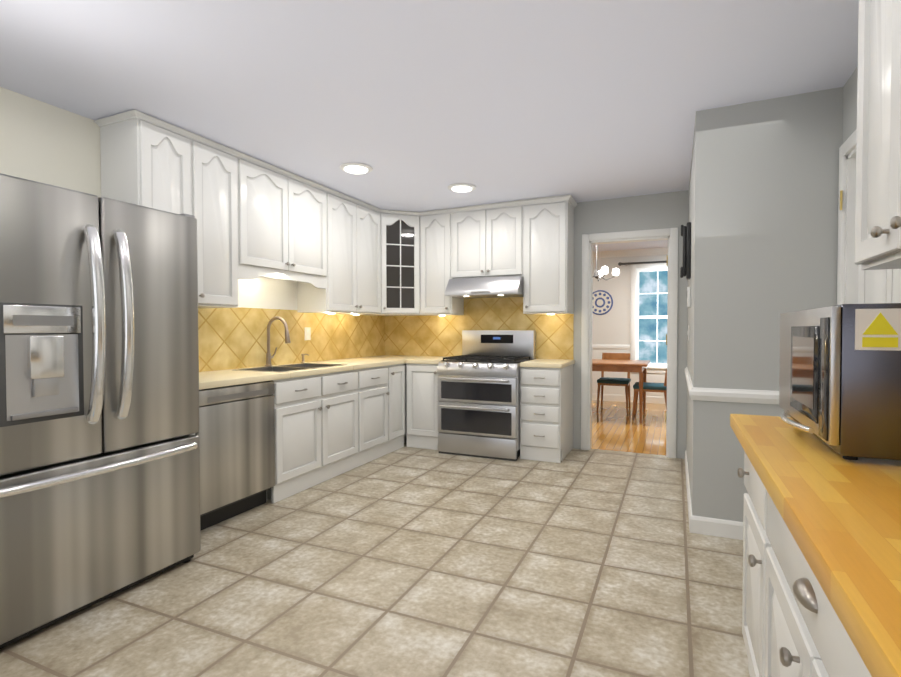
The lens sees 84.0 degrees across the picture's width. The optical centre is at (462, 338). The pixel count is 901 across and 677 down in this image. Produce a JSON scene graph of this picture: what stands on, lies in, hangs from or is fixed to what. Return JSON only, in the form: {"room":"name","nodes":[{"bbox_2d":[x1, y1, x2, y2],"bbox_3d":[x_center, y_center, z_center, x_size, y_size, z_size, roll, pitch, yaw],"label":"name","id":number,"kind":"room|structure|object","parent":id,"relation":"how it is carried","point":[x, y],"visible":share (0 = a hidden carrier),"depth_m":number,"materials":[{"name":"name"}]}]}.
{"room":"kitchen","nodes":[
{"label":"kitchen","id":0,"kind":"room"},
{"bbox_2d":[0,87,326,371],"bbox_3d":[-2.557,-0.080,2.211,0.120,2.500,8.334,0,1,23],"label":"wall","id":1,"kind":"structure","parent":0,"point":[43,142],"depth_m":2.73,"materials":[{"name":"beige paint"}]},
{"bbox_2d":[97,109,244,307],"bbox_3d":[-1.856,-0.752,3.241,0.347,1.083,0.705,0,1,23],"label":"upper cabinet","id":2,"kind":"object","parent":1,"relation":"attached to","point":[149,161],"depth_m":3.13,"materials":[{"name":"white wood"}]},
{"bbox_2d":[241,153,328,280],"bbox_3d":[-1.528,-0.915,4.007,0.347,0.788,0.966,0,1,23],"label":"upper cabinet","id":3,"kind":"object","parent":1,"relation":"attached to","point":[285,214],"depth_m":3.89,"materials":[{"name":"white wood"}]},
{"bbox_2d":[198,277,385,371],"bbox_3d":[-1.539,-0.175,4.434,0.009,0.799,3.202,0,1,23],"label":"backsplash","id":4,"kind":"structure","parent":1,"relation":"attached to","point":[232,338],"depth_m":4.28,"materials":[{"name":"yellow tile"}]},
{"bbox_2d":[304,327,310,339],"bbox_3d":[-1.438,-0.044,4.651,0.007,0.120,0.080,0,1,23],"label":"outlet","id":5,"kind":"object","parent":1,"relation":"attached to","point":[307,333],"visible":1,"depth_m":4.65,"materials":[{"name":"white plastic"}]},
{"bbox_2d":[297,188,380,315],"bbox_3d":[-1.169,-0.787,4.853,0.347,1.088,0.869,0,1,23],"label":"upper cabinet","id":6,"kind":"object","parent":1,"relation":"attached to","point":[329,250],"depth_m":4.68,"materials":[{"name":"white wood"}]},
{"bbox_2d":[381,209,420,315],"bbox_3d":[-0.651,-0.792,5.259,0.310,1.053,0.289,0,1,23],"label":"upper cabinet","id":7,"kind":"object","parent":1,"relation":"attached to","point":[400,230],"depth_m":5.26,"materials":[{"name":"white wood"}]},
{"bbox_2d":[0,400,749,676],"bbox_3d":[0.661,1.189,2.749,5.800,0.060,11.800,0,1,23],"label":"floor","id":8,"kind":"structure","parent":0,"point":[405,561],"depth_m":2.36,"materials":[{"name":"tile"}]},
{"bbox_2d":[0,173,200,648],"bbox_3d":[-1.901,0.268,2.322,0.945,1.798,0.960,0,1,23],"label":"refrigerator","id":9,"kind":"object","parent":8,"relation":"on","point":[99,442],"visible":1,"depth_m":2.10,"materials":[{"name":"silver metal"}]},
{"bbox_2d":[195,381,274,530],"bbox_3d":[-1.690,0.721,3.290,0.622,0.852,0.600,0,1,23],"label":"dishwasher","id":10,"kind":"object","parent":8,"relation":"on","point":[236,433],"visible":0.6,"depth_m":3.14,"materials":[{"name":"grey metal"}]},
{"bbox_2d":[266,383,362,503],"bbox_3d":[-1.381,0.788,4.029,0.627,0.688,0.967,0,1,23],"label":"base cabinet","id":11,"kind":"object","parent":8,"relation":"on","point":[328,426],"depth_m":3.81,"materials":[{"name":"white wood"}]},
{"bbox_2d":[299,365,390,463],"bbox_3d":[-1.096,0.691,4.694,0.627,0.856,0.520,0,1,23],"label":"base cabinet","id":12,"kind":"object","parent":8,"relation":"on","point":[374,384],"depth_m":4.54,"materials":[{"name":"white wood"}]},
{"bbox_2d":[199,355,424,389],"bbox_3d":[-1.248,0.321,4.319,0.636,0.194,3.199,0,1,23],"label":"countertop","id":13,"kind":"structure","parent":12,"relation":"on","point":[219,378],"depth_m":3.86,"materials":[{"name":"beige stone"}]},
{"bbox_2d":[265,316,290,365],"bbox_3d":[-1.498,0.023,4.105,0.256,0.408,0.106,0,1,23],"label":"faucet","id":14,"kind":"object","parent":13,"relation":"on","point":[269,357],"visible":1,"depth_m":4.11,"materials":[{"name":"silver metal"}]},
{"bbox_2d":[301,354,308,362],"bbox_3d":[-1.413,0.177,4.498,0.086,0.085,0.040,0,1,23],"label":"soap dispenser","id":15,"kind":"object","parent":13,"relation":"on","point":[303,359],"visible":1,"depth_m":4.50,"materials":[{"name":"silver metal"}]},
{"bbox_2d":[391,363,406,451],"bbox_3d":[-0.930,0.683,5.085,0.627,0.856,0.330,0,1,23],"label":"base cabinet","id":16,"kind":"object","parent":8,"relation":"on","point":[398,371],"depth_m":4.99,"materials":[{"name":"white wood"}]},
{"bbox_2d":[407,363,438,449],"bbox_3d":[-0.274,0.679,5.308,0.395,0.856,0.626,0,1,23],"label":"base cabinet","id":17,"kind":"object","parent":8,"relation":"on","point":[422,379],"depth_m":5.03,"materials":[{"name":"white wood"}]},
{"bbox_2d":[405,356,447,363],"bbox_3d":[-0.266,0.229,5.284,0.368,0.040,0.649,0,1,23],"label":"countertop","id":18,"kind":"structure","parent":17,"relation":"on","point":[427,359],"depth_m":5.07,"materials":[{"name":"beige stone"}]},
{"bbox_2d":[437,330,535,460],"bbox_3d":[0.248,0.517,4.995,0.800,1.194,0.771,0,1,23],"label":"range","id":19,"kind":"object","parent":8,"relation":"on","point":[479,397],"visible":1,"depth_m":4.73,"materials":[{"name":"silver metal"}]},
{"bbox_2d":[520,364,572,462],"bbox_3d":[0.825,0.688,4.840,0.376,0.856,0.626,0,1,23],"label":"base cabinet","id":20,"kind":"object","parent":8,"relation":"on","point":[546,394],"depth_m":4.57,"materials":[{"name":"white wood"}]},
{"bbox_2d":[520,359,574,367],"bbox_3d":[0.831,0.238,4.827,0.391,0.040,0.632,0,1,23],"label":"countertop","id":21,"kind":"structure","parent":20,"relation":"on","point":[540,363],"depth_m":4.61,"materials":[{"name":"beige stone"}]},
{"bbox_2d":[596,353,630,413],"bbox_3d":[2.253,0.647,7.420,0.444,0.841,0.506,0,1,23],"label":"dining chair","id":22,"kind":"object","parent":8,"relation":"on","point":[602,381],"visible":0.79,"depth_m":7.46,"materials":[{"name":"blue"}]},
{"bbox_2d":[592,359,649,422],"bbox_3d":[1.870,0.694,7.007,1.380,0.759,0.900,0,1,23],"label":"dining table","id":23,"kind":"object","parent":8,"relation":"on","point":[611,365],"visible":0.48,"depth_m":6.52,"materials":[{"name":"brown wood"}]},
{"bbox_2d":[632,369,666,420],"bbox_3d":[2.553,0.661,6.694,0.506,0.841,0.444,0,1,23],"label":"dining chair","id":24,"kind":"object","parent":8,"relation":"on","point":[653,387],"visible":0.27,"depth_m":6.54,"materials":[{"name":"blue fabric"}]},
{"bbox_2d":[738,451,757,676],"bbox_3d":[1.172,0.755,1.451,0.581,0.856,0.470,0,1,23],"label":"base cabinet","id":25,"kind":"object","parent":8,"relation":"on","point":[749,601],"depth_m":1.60,"materials":[{"name":"white wood"}]},
{"bbox_2d":[754,476,871,676],"bbox_3d":[0.884,0.768,0.775,0.581,0.856,1.000,0,1,23],"label":"base cabinet","id":26,"kind":"object","parent":8,"relation":"on","point":[792,625],"depth_m":1.03,"materials":[{"name":"white wood"}]},
{"bbox_2d":[730,414,900,676],"bbox_3d":[0.517,0.332,-0.045,0.623,0.046,3.780,0,1,23],"label":"countertop","id":27,"kind":"structure","parent":26,"relation":"on","point":[840,516],"depth_m":0.81,"materials":[{"name":"wood"}]},
{"bbox_2d":[779,303,900,459],"bbox_3d":[1.158,0.098,1.361,0.505,0.363,0.622,0,1,23],"label":"microwave","id":28,"kind":"object","parent":27,"relation":"on","point":[840,381],"visible":1,"depth_m":1.15,"materials":[{"name":"grey metal"}]},
{"bbox_2d":[0,0,858,211],"bbox_3d":[-0.676,-1.313,1.385,4.210,0.122,8.334,0,1,23],"label":"ceiling","id":29,"kind":"structure","parent":0,"point":[419,105],"depth_m":2.50,"materials":[{"name":"white paint"}]},
{"bbox_2d":[340,163,372,173],"bbox_3d":[-0.818,-1.297,3.854,0.250,0.032,0.250,0,1,23],"label":"recessed light","id":30,"kind":"object","parent":29,"relation":"in","point":[356,168],"visible":1,"depth_m":3.80,"materials":[{"name":"white"}]},
{"bbox_2d":[448,183,475,191],"bbox_3d":[-0.004,-1.316,4.411,0.250,0.032,0.250,0,1,23],"label":"recessed light","id":31,"kind":"object","parent":29,"relation":"in","point":[461,187],"visible":0.98,"depth_m":4.35,"materials":[{"name":"white"}]},
{"bbox_2d":[400,190,688,458],"bbox_3d":[0.552,-0.142,5.350,3.380,2.500,0.120,0,1,23],"label":"wall","id":32,"kind":"structure","parent":0,"point":[655,211],"depth_m":4.79,"materials":[{"name":"grey paint"}]},
{"bbox_2d":[421,208,463,315],"bbox_3d":[-0.220,-0.809,5.408,0.369,1.110,0.348,0,1,23],"label":"upper cabinet","id":33,"kind":"object","parent":32,"relation":"attached to","point":[436,225],"depth_m":5.25,"materials":[{"name":"white wood"}]},
{"bbox_2d":[386,297,573,359],"bbox_3d":[0.115,-0.195,5.464,2.184,0.799,0.009,0,1,23],"label":"backsplash","id":34,"kind":"structure","parent":32,"relation":"attached to","point":[405,335],"depth_m":5.44,"materials":[{"name":"yellow tile"}]},
{"bbox_2d":[445,276,522,297],"bbox_3d":[0.272,-0.517,5.117,0.762,0.186,0.490,0,1,23],"label":"range hood","id":35,"kind":"object","parent":32,"relation":"attached to","point":[497,287],"visible":0.98,"depth_m":4.92,"materials":[{"name":"silver metal"}]},
{"bbox_2d":[453,199,524,278],"bbox_3d":[0.303,-0.987,5.182,0.769,0.745,0.348,0,1,23],"label":"upper cabinet","id":36,"kind":"object","parent":32,"relation":"attached to","point":[489,239],"depth_m":5.01,"materials":[{"name":"white wood"}]},
{"bbox_2d":[523,194,576,314],"bbox_3d":[0.855,-0.800,4.950,0.430,1.110,0.348,0,1,23],"label":"upper cabinet","id":37,"kind":"object","parent":32,"relation":"attached to","point":[548,281],"depth_m":4.79,"materials":[{"name":"white wood"}]},
{"bbox_2d":[581,228,677,457],"bbox_3d":[1.620,0.042,4.888,0.880,2.150,0.138,0,1,23],"label":"door frame","id":38,"kind":"structure","parent":32,"relation":"attached to","point":[670,235],"depth_m":4.82,"materials":[{"name":"white wood"}]},
{"bbox_2d":[592,254,667,374],"bbox_3d":[2.997,-0.199,8.205,5.800,2.500,0.120,0,1,23],"label":"wall","id":39,"kind":"structure","parent":0,"point":[612,326],"depth_m":8.32,"materials":[{"name":"white paint"}]},
{"bbox_2d":[592,290,612,314],"bbox_3d":[2.314,-0.603,8.406,0.420,0.420,0.030,0,1,23],"label":"decorative plate","id":40,"kind":"object","parent":39,"relation":"attached to","point":[602,302],"visible":0.88,"depth_m":8.39,"materials":[{"name":"blue"}]},
{"bbox_2d":[592,247,667,403],"bbox_3d":[2.957,-0.197,8.111,5.800,2.499,0.085,0,1,23],"label":"trim","id":41,"kind":"structure","parent":39,"relation":"attached to","point":[614,393],"depth_m":8.29,"materials":[{"name":"white"}]},
{"bbox_2d":[618,261,666,265],"bbox_3d":[3.257,-1.219,7.953,1.500,0.064,0.101,0,1,23],"label":"curtain rod","id":42,"kind":"object","parent":39,"relation":"attached to","point":[629,263],"visible":0.58,"depth_m":8.07,"materials":[{"name":"grey metal"}]},
{"bbox_2d":[630,263,667,373],"bbox_3d":[3.328,-0.298,8.139,1.540,2.280,0.360,0,1,23],"label":"dining window","id":43,"kind":"structure","parent":39,"relation":"in","point":[648,308],"depth_m":8.32,"materials":[{"name":"white"}]},
{"bbox_2d":[593,240,667,251],"bbox_3d":[2.318,-1.447,6.586,5.800,0.060,3.586,0,1,23],"label":"ceiling","id":44,"kind":"structure","parent":0,"point":[634,245],"depth_m":7.75,"materials":[{"name":"white paint"}]},
{"bbox_2d":[593,245,619,280],"bbox_3d":[1.883,-1.116,6.988,0.594,0.616,0.579,0,1,23],"label":"dining chandelier","id":45,"kind":"object","parent":44,"relation":"hanging from","point":[601,273],"visible":0.67,"depth_m":6.92,"materials":[{"name":"grey glass"}]},
{"bbox_2d":[686,87,842,521],"bbox_3d":[2.132,-0.110,3.689,0.830,2.500,1.937,0,1,23],"label":"wall","id":46,"kind":"structure","parent":0,"point":[763,196],"depth_m":2.85,"materials":[{"name":"grey paint"}]},
{"bbox_2d":[680,222,690,279],"bbox_3d":[1.653,-0.645,3.703,0.070,0.410,0.100,0,1,23],"label":"phone","id":47,"kind":"object","parent":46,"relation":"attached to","point":[685,269],"visible":1,"depth_m":3.66,"materials":[{"name":"black plastic"}]},
{"bbox_2d":[687,287,690,307],"bbox_3d":[1.674,-0.305,3.701,0.024,0.150,0.100,0,1,23],"label":"light switch","id":48,"kind":"object","parent":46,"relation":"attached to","point":[688,297],"visible":1,"depth_m":3.65,"materials":[{"name":"white plastic"}]},
{"bbox_2d":[684,367,778,539],"bbox_3d":[2.024,0.709,3.634,0.730,0.865,1.764,0,1,23],"label":"baseboard","id":49,"kind":"structure","parent":46,"relation":"attached to","point":[716,527],"depth_m":2.91,"materials":[{"name":"white wood"}]},
{"bbox_2d":[843,66,857,142],"bbox_3d":[0.826,-0.031,-0.283,0.120,2.500,6.397,0,1,23],"label":"wall","id":50,"kind":"structure","parent":0,"point":[850,107],"depth_m":2.55,"materials":[{"name":"grey paint"}]},
{"bbox_2d":[837,129,857,304],"bbox_3d":[1.865,0.083,2.197,0.150,2.175,1.000,0,1,23],"label":"door frame","id":51,"kind":"structure","parent":50,"relation":"attached to","point":[847,279],"depth_m":2.58,"materials":[{"name":"white wood"}]},
{"bbox_2d":[855,0,900,269],"bbox_3d":[1.142,-0.730,1.049,0.347,1.090,0.630,0,1,23],"label":"upper cabinet","id":52,"kind":"object","parent":50,"relation":"attached to","point":[878,204],"visible":1,"depth_m":1.21,"materials":[{"name":"white wood"}]},
{"bbox_2d":[858,264,900,303],"bbox_3d":[1.884,0.123,2.190,0.039,2.078,0.824,0,1,23],"label":"backsplash","id":53,"kind":"structure","parent":50,"relation":"attached to","point":[880,286],"depth_m":2.29,"materials":[{"name":"white wood"}]}
]}

